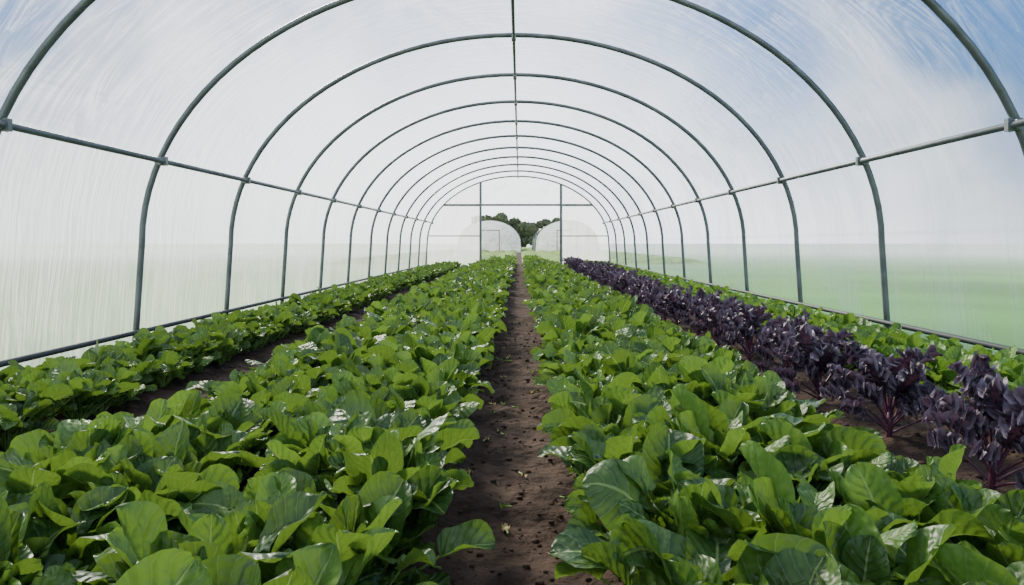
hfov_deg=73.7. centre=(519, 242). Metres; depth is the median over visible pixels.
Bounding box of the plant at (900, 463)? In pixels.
[893,455,933,470]
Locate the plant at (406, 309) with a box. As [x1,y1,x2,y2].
[397,305,421,323]
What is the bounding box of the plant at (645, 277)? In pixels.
[624,275,654,303]
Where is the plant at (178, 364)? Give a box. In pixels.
[153,350,193,387]
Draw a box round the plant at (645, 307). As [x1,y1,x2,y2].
[623,304,660,319]
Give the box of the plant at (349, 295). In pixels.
[333,291,356,306]
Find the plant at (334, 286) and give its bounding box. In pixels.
[327,284,344,290]
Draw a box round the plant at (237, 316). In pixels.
[223,310,260,324]
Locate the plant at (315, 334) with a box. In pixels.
[282,325,328,349]
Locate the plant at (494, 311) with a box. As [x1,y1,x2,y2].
[463,300,499,315]
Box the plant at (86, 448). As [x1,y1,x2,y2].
[3,434,143,499]
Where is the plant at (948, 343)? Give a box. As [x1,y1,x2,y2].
[941,340,984,351]
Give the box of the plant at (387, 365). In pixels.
[383,357,423,371]
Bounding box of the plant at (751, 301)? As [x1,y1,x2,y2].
[738,297,760,315]
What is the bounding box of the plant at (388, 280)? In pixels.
[378,277,395,294]
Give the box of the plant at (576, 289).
[570,285,608,296]
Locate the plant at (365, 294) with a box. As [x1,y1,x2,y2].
[351,287,370,308]
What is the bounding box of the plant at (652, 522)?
[582,449,771,584]
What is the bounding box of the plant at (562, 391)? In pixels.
[546,372,640,411]
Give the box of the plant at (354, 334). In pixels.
[329,326,371,336]
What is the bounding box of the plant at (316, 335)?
[305,327,359,343]
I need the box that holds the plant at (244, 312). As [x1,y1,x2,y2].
[221,310,247,317]
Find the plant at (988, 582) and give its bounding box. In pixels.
[963,580,1000,584]
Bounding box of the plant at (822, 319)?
[808,312,844,326]
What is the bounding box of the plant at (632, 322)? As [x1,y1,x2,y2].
[625,320,666,327]
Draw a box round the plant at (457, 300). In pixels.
[436,295,466,308]
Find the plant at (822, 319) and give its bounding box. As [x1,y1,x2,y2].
[814,313,856,325]
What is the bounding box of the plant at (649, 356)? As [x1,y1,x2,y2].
[591,349,666,367]
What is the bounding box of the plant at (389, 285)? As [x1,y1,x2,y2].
[383,283,392,297]
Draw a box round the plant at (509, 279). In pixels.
[491,275,513,283]
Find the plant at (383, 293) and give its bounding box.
[373,284,391,300]
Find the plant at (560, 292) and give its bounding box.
[553,291,573,296]
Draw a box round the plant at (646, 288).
[639,283,661,313]
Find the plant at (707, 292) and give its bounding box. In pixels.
[692,290,726,297]
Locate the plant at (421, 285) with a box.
[418,283,426,292]
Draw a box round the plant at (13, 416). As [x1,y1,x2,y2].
[0,403,27,433]
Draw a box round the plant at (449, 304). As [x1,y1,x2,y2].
[439,303,454,308]
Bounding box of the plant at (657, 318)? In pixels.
[650,315,682,331]
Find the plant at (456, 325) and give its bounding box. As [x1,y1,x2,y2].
[423,318,493,338]
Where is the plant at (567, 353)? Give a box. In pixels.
[538,344,598,377]
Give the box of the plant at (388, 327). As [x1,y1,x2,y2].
[348,320,400,340]
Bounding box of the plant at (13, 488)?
[0,476,26,501]
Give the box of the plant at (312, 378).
[284,367,329,398]
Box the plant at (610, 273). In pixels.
[606,271,632,291]
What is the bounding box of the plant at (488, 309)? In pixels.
[483,305,502,315]
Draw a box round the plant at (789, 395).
[738,370,795,398]
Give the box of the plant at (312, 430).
[259,409,374,473]
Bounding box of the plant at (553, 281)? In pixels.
[544,279,557,284]
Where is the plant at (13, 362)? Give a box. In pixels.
[8,360,49,377]
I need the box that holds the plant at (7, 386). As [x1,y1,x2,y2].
[1,383,27,399]
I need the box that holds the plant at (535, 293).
[524,288,546,304]
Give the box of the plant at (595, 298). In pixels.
[562,294,603,305]
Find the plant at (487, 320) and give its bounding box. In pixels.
[444,310,506,339]
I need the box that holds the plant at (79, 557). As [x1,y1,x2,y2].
[5,542,92,584]
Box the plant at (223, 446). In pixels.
[173,424,263,483]
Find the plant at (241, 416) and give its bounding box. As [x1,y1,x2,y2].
[178,400,297,482]
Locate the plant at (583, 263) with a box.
[577,261,592,272]
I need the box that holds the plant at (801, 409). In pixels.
[794,400,844,419]
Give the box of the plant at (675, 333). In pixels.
[666,328,701,339]
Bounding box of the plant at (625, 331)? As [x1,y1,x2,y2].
[590,323,641,342]
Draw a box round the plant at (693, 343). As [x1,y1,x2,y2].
[665,332,699,349]
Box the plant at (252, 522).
[218,471,328,552]
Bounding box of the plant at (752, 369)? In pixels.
[739,364,760,377]
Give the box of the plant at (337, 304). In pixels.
[316,299,341,320]
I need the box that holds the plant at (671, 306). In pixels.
[653,284,694,324]
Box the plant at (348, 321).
[329,314,375,331]
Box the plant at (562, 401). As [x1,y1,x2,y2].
[536,390,583,430]
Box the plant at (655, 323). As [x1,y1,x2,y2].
[649,321,662,326]
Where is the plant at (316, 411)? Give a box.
[251,395,344,456]
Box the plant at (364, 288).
[356,286,374,304]
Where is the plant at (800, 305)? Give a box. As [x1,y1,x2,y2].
[798,303,823,313]
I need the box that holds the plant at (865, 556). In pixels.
[754,496,956,584]
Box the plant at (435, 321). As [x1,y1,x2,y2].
[413,315,437,328]
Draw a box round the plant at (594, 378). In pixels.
[567,374,597,384]
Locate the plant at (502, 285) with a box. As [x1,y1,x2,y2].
[492,282,505,298]
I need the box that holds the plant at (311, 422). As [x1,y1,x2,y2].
[237,401,422,467]
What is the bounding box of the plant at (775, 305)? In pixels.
[760,303,782,314]
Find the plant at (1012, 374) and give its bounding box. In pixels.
[1004,368,1022,380]
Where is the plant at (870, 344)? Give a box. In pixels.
[854,341,893,371]
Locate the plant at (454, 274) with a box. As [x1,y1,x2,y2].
[442,272,461,276]
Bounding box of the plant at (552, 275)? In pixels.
[548,274,568,279]
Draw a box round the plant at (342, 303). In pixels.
[332,299,351,316]
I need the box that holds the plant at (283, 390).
[209,370,320,403]
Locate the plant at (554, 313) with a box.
[534,310,560,322]
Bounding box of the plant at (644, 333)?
[638,329,647,339]
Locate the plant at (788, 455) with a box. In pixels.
[702,444,835,496]
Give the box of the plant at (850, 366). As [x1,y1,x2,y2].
[839,347,854,369]
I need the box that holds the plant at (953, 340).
[925,334,960,343]
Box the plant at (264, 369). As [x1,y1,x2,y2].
[249,358,311,376]
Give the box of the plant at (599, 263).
[585,260,601,275]
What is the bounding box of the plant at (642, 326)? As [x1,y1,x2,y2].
[639,323,648,329]
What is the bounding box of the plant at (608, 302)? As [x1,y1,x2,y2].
[596,293,610,308]
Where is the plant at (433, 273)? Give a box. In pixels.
[427,270,438,279]
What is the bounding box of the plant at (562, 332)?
[543,326,599,349]
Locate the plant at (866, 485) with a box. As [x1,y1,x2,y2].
[795,462,995,582]
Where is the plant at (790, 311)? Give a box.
[769,304,802,318]
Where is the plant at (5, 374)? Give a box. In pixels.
[0,365,19,384]
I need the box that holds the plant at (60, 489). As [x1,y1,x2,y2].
[24,481,76,517]
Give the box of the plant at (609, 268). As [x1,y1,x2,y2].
[599,264,624,284]
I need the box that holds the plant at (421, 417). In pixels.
[369,395,432,426]
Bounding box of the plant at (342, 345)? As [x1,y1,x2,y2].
[294,331,375,370]
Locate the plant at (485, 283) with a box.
[482,280,502,288]
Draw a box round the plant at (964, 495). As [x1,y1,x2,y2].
[885,464,1000,520]
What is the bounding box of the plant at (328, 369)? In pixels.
[305,364,341,395]
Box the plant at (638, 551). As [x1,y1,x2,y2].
[581,518,839,584]
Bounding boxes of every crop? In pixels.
[0,255,501,584]
[0,259,485,576]
[0,260,453,402]
[0,261,443,384]
[0,261,462,449]
[64,259,504,584]
[109,254,517,584]
[521,255,840,584]
[530,255,1000,584]
[541,258,1023,584]
[553,261,1023,567]
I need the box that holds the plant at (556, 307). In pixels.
[539,304,562,320]
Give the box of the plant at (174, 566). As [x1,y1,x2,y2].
[114,548,211,584]
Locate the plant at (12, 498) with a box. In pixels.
[7,493,34,513]
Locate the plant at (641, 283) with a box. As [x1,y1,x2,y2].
[626,278,661,303]
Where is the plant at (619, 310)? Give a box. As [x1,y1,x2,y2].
[604,308,636,318]
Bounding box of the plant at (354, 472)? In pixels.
[319,412,451,492]
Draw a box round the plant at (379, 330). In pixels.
[349,319,399,336]
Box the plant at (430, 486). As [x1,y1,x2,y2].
[313,464,451,584]
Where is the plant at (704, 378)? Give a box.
[669,355,749,405]
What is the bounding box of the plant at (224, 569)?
[115,554,261,584]
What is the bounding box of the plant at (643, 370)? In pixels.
[591,362,676,392]
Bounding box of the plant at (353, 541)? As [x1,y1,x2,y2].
[248,471,435,584]
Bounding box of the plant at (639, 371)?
[614,367,643,375]
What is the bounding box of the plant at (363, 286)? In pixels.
[359,282,380,295]
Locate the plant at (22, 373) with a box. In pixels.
[12,370,48,377]
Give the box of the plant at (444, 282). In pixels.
[434,279,461,288]
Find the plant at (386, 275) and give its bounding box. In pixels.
[384,273,395,278]
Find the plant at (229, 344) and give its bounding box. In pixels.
[195,325,242,364]
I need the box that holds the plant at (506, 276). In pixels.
[484,272,515,283]
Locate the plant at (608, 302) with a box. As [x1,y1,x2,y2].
[605,296,631,310]
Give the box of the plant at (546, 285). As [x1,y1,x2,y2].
[527,283,550,293]
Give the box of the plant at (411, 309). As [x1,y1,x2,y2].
[382,302,425,315]
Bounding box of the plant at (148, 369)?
[98,354,169,397]
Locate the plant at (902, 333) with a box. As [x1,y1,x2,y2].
[895,330,922,337]
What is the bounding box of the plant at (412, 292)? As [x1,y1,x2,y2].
[396,288,418,296]
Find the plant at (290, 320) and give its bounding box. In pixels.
[267,313,301,338]
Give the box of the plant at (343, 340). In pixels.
[320,327,376,354]
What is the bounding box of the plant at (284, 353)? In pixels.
[245,342,322,367]
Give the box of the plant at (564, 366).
[534,349,608,385]
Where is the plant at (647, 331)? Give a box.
[633,323,680,342]
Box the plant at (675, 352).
[646,340,710,368]
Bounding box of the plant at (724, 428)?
[629,386,830,463]
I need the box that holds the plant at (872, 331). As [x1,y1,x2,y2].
[847,328,897,343]
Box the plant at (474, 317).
[444,312,500,332]
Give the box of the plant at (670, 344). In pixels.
[629,337,704,355]
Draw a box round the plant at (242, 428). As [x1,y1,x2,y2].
[128,388,267,450]
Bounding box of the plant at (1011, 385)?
[973,377,1017,410]
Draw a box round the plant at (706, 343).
[685,336,742,360]
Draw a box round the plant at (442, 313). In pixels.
[421,310,446,324]
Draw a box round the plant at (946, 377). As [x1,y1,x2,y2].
[937,370,968,400]
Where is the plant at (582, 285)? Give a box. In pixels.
[575,280,595,288]
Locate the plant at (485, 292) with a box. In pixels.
[481,289,505,302]
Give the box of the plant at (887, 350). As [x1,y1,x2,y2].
[873,343,921,357]
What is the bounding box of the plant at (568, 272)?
[563,270,570,274]
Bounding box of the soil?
[0,268,1023,584]
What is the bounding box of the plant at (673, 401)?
[666,391,698,419]
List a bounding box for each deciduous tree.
[483,212,510,225]
[509,217,520,230]
[517,221,534,246]
[522,222,542,236]
[536,217,559,228]
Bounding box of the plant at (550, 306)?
[528,304,563,320]
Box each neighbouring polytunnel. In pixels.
[482,220,521,251]
[532,221,559,251]
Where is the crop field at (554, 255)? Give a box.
[324,247,711,264]
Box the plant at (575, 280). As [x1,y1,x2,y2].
[571,277,591,286]
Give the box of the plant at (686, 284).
[679,282,700,287]
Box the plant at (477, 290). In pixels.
[466,288,504,298]
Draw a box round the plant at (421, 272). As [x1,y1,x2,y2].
[420,270,429,282]
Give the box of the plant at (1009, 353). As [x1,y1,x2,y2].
[973,345,1023,362]
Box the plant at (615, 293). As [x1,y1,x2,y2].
[603,288,618,295]
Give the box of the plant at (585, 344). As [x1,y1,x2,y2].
[538,335,599,362]
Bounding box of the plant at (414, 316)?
[383,306,418,323]
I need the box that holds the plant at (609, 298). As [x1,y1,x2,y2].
[599,293,633,308]
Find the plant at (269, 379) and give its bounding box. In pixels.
[210,371,275,398]
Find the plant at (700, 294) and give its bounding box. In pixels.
[674,287,722,334]
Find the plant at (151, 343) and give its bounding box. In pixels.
[103,333,172,361]
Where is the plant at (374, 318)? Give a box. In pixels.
[369,311,416,328]
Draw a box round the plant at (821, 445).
[801,425,828,457]
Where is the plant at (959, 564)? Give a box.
[929,543,1019,584]
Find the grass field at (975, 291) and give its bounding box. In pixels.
[0,244,1023,379]
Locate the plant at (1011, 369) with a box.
[990,357,1023,382]
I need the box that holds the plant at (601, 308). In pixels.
[582,306,626,318]
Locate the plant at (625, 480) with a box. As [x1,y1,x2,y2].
[564,422,740,541]
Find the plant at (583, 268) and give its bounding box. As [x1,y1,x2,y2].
[580,261,597,280]
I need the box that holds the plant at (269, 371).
[220,361,295,383]
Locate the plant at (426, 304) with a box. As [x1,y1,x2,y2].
[403,300,435,310]
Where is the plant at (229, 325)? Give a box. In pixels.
[217,322,245,328]
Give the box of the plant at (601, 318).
[582,313,616,323]
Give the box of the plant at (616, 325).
[594,320,624,332]
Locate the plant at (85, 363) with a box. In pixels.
[21,357,95,402]
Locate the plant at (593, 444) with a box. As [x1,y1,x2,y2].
[537,424,661,474]
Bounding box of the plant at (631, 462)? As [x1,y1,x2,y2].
[568,431,705,505]
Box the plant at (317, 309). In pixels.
[302,302,339,324]
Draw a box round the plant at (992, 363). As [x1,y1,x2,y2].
[989,361,998,369]
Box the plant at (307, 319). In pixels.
[291,311,317,333]
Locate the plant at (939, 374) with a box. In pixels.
[924,346,972,395]
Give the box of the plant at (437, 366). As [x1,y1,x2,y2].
[388,346,494,395]
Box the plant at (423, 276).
[411,274,425,284]
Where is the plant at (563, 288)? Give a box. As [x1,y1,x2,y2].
[557,286,568,291]
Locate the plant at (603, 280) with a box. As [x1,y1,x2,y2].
[601,269,621,290]
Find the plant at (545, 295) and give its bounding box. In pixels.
[530,290,562,304]
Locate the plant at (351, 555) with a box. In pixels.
[261,516,382,584]
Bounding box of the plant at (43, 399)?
[0,383,73,449]
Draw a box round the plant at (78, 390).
[0,371,93,431]
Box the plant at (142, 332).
[134,328,150,337]
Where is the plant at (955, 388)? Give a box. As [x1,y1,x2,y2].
[944,378,966,403]
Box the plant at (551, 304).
[544,301,557,309]
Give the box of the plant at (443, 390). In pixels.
[390,381,483,420]
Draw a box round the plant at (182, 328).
[176,325,188,332]
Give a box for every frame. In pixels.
[0,0,1023,367]
[429,183,606,267]
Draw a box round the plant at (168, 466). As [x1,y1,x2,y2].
[63,420,239,503]
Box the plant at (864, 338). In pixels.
[844,329,887,361]
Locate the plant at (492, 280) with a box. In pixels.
[488,277,506,288]
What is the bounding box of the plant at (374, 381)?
[339,365,409,393]
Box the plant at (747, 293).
[745,292,763,300]
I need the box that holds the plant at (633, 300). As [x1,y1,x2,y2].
[620,295,643,308]
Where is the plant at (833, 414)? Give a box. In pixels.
[784,410,852,427]
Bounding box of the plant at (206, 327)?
[188,325,214,335]
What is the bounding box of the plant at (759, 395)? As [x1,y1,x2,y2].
[701,363,795,419]
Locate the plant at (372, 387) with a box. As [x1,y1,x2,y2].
[315,377,397,412]
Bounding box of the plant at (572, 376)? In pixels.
[559,372,578,380]
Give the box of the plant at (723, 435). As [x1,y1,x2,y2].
[632,384,809,493]
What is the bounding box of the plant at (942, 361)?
[897,345,946,383]
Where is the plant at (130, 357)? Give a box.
[121,352,167,393]
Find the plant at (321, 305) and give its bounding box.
[307,302,336,321]
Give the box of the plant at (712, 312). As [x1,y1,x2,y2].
[689,295,743,345]
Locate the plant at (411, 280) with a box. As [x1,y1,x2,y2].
[398,273,413,288]
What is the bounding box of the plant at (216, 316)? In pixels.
[200,312,243,324]
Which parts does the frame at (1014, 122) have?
rail, rail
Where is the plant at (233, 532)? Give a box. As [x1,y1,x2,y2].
[178,510,289,551]
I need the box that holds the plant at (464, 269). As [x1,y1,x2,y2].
[461,267,481,273]
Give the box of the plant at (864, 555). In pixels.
[684,440,947,584]
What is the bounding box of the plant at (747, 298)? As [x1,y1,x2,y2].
[745,297,770,305]
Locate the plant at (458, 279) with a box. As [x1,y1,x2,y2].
[447,275,466,284]
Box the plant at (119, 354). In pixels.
[98,346,137,359]
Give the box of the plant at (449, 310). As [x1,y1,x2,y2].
[421,303,466,319]
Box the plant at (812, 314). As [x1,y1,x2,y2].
[791,311,817,320]
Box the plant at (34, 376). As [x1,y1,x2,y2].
[0,371,45,389]
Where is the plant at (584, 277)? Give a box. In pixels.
[572,274,590,281]
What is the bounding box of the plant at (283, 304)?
[264,301,285,307]
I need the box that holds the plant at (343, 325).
[339,323,353,331]
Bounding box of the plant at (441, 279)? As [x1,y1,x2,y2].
[429,278,444,287]
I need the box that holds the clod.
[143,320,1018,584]
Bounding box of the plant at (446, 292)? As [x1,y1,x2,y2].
[420,286,453,297]
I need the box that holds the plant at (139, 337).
[133,327,182,342]
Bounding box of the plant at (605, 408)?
[548,365,665,423]
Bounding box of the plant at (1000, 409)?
[921,349,1023,489]
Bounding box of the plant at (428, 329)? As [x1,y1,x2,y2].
[394,324,441,341]
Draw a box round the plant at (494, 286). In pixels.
[474,281,499,289]
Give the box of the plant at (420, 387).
[391,377,469,403]
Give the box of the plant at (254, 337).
[224,330,261,355]
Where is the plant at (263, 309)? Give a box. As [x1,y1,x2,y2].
[259,307,284,314]
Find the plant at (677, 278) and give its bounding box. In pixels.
[672,275,684,280]
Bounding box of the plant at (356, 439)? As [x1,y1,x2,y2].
[272,390,479,453]
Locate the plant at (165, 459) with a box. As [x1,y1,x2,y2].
[133,429,249,534]
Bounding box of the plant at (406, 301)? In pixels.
[402,299,412,303]
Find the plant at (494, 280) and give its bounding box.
[492,277,507,287]
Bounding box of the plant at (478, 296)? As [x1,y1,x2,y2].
[442,291,482,303]
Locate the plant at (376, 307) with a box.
[364,301,392,313]
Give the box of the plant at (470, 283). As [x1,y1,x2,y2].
[462,283,481,290]
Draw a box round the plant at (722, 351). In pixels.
[691,347,758,369]
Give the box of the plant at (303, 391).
[291,388,309,395]
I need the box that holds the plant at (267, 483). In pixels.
[191,464,339,514]
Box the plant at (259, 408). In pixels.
[246,394,308,469]
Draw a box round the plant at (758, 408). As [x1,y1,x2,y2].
[715,399,795,420]
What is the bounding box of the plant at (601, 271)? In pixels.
[594,261,618,284]
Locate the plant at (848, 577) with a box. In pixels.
[813,566,858,584]
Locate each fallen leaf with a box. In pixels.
[500,503,511,508]
[501,522,509,534]
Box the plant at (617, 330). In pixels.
[575,321,638,339]
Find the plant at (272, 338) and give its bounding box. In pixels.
[263,323,284,343]
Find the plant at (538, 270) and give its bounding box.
[523,267,544,274]
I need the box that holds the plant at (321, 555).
[109,527,437,584]
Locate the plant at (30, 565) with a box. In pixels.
[0,553,43,576]
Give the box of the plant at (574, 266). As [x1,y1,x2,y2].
[567,259,582,272]
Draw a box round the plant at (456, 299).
[443,297,473,302]
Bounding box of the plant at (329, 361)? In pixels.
[317,354,343,384]
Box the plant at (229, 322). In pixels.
[223,321,252,328]
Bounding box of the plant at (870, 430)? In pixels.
[816,424,885,450]
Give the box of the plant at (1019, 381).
[1001,376,1023,386]
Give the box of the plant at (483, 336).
[446,327,495,366]
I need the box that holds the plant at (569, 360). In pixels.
[539,351,602,374]
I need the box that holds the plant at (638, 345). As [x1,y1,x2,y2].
[618,337,690,354]
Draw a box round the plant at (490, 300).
[483,295,503,311]
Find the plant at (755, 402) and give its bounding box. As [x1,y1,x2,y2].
[711,390,803,423]
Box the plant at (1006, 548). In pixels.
[977,516,1023,566]
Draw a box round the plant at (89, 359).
[41,340,137,370]
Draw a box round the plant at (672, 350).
[663,344,681,366]
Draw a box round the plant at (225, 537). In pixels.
[64,491,322,584]
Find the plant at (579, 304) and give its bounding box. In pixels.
[570,299,589,309]
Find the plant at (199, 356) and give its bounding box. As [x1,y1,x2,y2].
[156,348,213,376]
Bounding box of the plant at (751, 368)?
[742,359,782,382]
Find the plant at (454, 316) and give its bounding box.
[450,313,489,326]
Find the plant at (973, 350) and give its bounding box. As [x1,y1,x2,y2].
[946,348,994,356]
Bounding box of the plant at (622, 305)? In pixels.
[590,298,630,313]
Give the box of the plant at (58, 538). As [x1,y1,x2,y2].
[30,481,211,576]
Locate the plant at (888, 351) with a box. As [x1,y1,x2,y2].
[884,346,901,357]
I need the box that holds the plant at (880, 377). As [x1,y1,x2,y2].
[819,340,949,437]
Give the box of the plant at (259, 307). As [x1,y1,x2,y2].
[240,306,263,312]
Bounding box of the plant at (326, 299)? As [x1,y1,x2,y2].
[306,291,339,321]
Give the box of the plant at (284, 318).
[259,310,292,341]
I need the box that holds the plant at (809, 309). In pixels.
[795,307,823,315]
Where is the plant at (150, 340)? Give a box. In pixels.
[125,332,176,358]
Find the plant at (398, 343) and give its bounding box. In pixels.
[396,336,447,350]
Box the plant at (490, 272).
[486,269,505,275]
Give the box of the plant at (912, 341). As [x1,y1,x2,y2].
[891,334,945,350]
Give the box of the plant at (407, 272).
[399,270,411,276]
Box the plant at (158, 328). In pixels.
[154,326,192,335]
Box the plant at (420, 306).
[408,302,426,311]
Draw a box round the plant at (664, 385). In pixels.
[642,381,714,406]
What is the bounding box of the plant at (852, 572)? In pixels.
[837,561,922,584]
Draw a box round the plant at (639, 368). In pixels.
[633,362,679,382]
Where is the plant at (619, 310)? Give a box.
[603,308,631,315]
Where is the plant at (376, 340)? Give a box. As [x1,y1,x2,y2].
[373,334,386,344]
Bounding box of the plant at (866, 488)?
[814,452,934,521]
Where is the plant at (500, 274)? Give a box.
[480,272,503,280]
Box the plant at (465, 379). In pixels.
[416,358,479,395]
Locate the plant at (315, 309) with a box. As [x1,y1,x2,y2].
[300,304,321,327]
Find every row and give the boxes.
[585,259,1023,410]
[593,260,1023,387]
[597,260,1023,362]
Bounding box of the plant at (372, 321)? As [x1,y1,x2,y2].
[359,315,400,325]
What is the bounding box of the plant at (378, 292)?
[368,282,386,301]
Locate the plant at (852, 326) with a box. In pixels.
[823,324,856,338]
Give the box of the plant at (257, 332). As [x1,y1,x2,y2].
[238,323,274,350]
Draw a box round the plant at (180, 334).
[175,331,185,342]
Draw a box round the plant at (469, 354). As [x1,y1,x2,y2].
[445,347,493,375]
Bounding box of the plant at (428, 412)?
[392,403,477,451]
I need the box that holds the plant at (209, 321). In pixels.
[189,314,235,331]
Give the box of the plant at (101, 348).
[65,345,105,358]
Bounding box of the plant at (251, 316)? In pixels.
[245,310,273,322]
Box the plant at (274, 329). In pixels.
[251,319,282,347]
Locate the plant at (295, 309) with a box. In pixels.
[265,303,304,335]
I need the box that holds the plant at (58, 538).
[18,486,128,584]
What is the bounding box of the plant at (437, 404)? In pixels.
[387,384,461,419]
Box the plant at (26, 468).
[6,448,80,493]
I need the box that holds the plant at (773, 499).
[721,477,803,564]
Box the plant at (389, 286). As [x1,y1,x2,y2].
[379,282,392,297]
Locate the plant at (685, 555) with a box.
[549,526,735,584]
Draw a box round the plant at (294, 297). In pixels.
[289,293,319,304]
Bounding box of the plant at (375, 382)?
[331,370,417,401]
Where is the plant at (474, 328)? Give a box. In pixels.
[437,322,482,336]
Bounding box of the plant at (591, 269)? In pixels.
[586,264,600,279]
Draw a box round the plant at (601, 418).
[548,394,671,477]
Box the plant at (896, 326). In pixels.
[860,322,908,335]
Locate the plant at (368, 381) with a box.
[328,358,428,394]
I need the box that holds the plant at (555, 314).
[534,309,585,326]
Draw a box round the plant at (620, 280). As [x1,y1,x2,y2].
[612,267,638,293]
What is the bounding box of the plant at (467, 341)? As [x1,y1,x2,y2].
[419,328,493,354]
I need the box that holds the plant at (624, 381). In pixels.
[574,370,645,396]
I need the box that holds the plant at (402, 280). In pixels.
[397,276,408,290]
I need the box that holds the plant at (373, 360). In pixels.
[366,356,414,370]
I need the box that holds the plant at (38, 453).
[0,416,195,477]
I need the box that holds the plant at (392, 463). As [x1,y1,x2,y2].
[311,426,473,569]
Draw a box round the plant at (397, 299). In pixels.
[381,295,413,303]
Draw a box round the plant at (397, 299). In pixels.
[381,295,404,305]
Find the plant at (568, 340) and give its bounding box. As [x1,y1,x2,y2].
[530,328,588,361]
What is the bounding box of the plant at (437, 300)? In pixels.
[409,295,442,304]
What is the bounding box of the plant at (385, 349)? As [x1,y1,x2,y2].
[364,339,416,370]
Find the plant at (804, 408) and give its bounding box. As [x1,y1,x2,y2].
[773,396,825,417]
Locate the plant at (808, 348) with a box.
[770,316,868,400]
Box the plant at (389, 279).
[382,278,400,293]
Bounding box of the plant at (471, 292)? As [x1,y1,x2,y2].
[446,291,474,298]
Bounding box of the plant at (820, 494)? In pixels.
[680,463,837,506]
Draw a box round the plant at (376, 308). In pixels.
[363,303,399,319]
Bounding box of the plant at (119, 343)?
[102,341,137,353]
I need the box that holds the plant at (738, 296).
[728,295,750,300]
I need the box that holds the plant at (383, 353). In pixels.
[367,345,410,366]
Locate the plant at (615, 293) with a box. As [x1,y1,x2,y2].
[606,291,628,297]
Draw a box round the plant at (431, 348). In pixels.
[402,328,482,368]
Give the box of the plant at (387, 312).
[379,308,397,316]
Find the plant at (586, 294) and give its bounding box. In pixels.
[568,290,593,299]
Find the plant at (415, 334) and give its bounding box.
[385,323,443,343]
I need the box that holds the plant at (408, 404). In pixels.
[393,399,415,412]
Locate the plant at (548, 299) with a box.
[527,293,577,308]
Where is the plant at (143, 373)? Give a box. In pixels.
[82,365,157,406]
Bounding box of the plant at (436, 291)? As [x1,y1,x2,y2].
[415,286,444,300]
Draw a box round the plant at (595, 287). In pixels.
[566,285,609,290]
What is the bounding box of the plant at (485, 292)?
[470,289,504,299]
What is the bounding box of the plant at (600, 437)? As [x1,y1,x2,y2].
[570,424,649,450]
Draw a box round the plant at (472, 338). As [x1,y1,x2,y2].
[453,331,493,361]
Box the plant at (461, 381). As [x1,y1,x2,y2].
[426,368,483,397]
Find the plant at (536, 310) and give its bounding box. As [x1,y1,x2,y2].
[533,302,550,316]
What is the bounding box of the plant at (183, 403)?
[113,389,208,422]
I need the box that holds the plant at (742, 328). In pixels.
[717,302,785,360]
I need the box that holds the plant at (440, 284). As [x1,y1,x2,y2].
[433,282,459,292]
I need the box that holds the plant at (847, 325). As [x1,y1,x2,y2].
[831,323,864,331]
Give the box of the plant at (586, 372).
[572,366,632,381]
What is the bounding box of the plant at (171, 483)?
[53,456,221,548]
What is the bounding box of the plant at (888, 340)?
[882,331,911,344]
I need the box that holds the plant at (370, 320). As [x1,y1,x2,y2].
[367,311,413,327]
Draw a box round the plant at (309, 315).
[300,313,319,330]
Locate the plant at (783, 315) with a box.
[757,312,790,336]
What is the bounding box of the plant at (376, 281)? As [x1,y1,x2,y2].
[369,277,383,283]
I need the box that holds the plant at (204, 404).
[200,390,251,410]
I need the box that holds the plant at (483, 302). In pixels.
[478,299,507,311]
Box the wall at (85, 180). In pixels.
[0,122,429,367]
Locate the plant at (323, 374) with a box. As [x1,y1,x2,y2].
[272,359,340,383]
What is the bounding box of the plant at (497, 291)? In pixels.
[484,287,508,302]
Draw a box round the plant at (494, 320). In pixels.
[457,302,501,325]
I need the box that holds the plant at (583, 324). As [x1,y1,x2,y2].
[537,308,602,339]
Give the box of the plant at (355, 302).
[348,296,364,311]
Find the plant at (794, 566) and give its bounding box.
[763,548,840,584]
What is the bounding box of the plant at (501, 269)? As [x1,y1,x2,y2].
[497,268,514,274]
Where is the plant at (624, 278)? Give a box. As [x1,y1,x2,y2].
[621,275,643,299]
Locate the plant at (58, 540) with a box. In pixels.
[0,493,84,584]
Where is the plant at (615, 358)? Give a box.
[595,340,667,374]
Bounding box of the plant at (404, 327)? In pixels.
[362,320,411,334]
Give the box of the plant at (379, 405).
[271,394,389,438]
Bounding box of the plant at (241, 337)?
[211,324,250,360]
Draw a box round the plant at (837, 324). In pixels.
[823,321,873,329]
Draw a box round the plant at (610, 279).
[607,268,632,293]
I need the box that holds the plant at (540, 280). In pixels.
[528,275,553,288]
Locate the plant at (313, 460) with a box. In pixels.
[241,434,344,498]
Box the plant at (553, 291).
[522,289,566,310]
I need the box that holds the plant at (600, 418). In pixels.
[541,396,623,442]
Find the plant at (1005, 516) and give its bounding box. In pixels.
[901,474,1023,548]
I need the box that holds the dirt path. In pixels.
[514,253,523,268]
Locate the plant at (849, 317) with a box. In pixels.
[831,313,879,326]
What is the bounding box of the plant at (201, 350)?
[167,335,221,372]
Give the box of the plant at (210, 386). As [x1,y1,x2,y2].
[186,367,273,396]
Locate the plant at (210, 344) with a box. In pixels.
[171,331,233,366]
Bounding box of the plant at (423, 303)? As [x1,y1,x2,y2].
[414,298,430,311]
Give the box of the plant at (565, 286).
[548,282,582,289]
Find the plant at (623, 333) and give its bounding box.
[594,327,632,347]
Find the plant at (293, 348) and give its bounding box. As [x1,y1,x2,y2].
[265,343,329,367]
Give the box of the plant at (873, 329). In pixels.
[846,326,887,339]

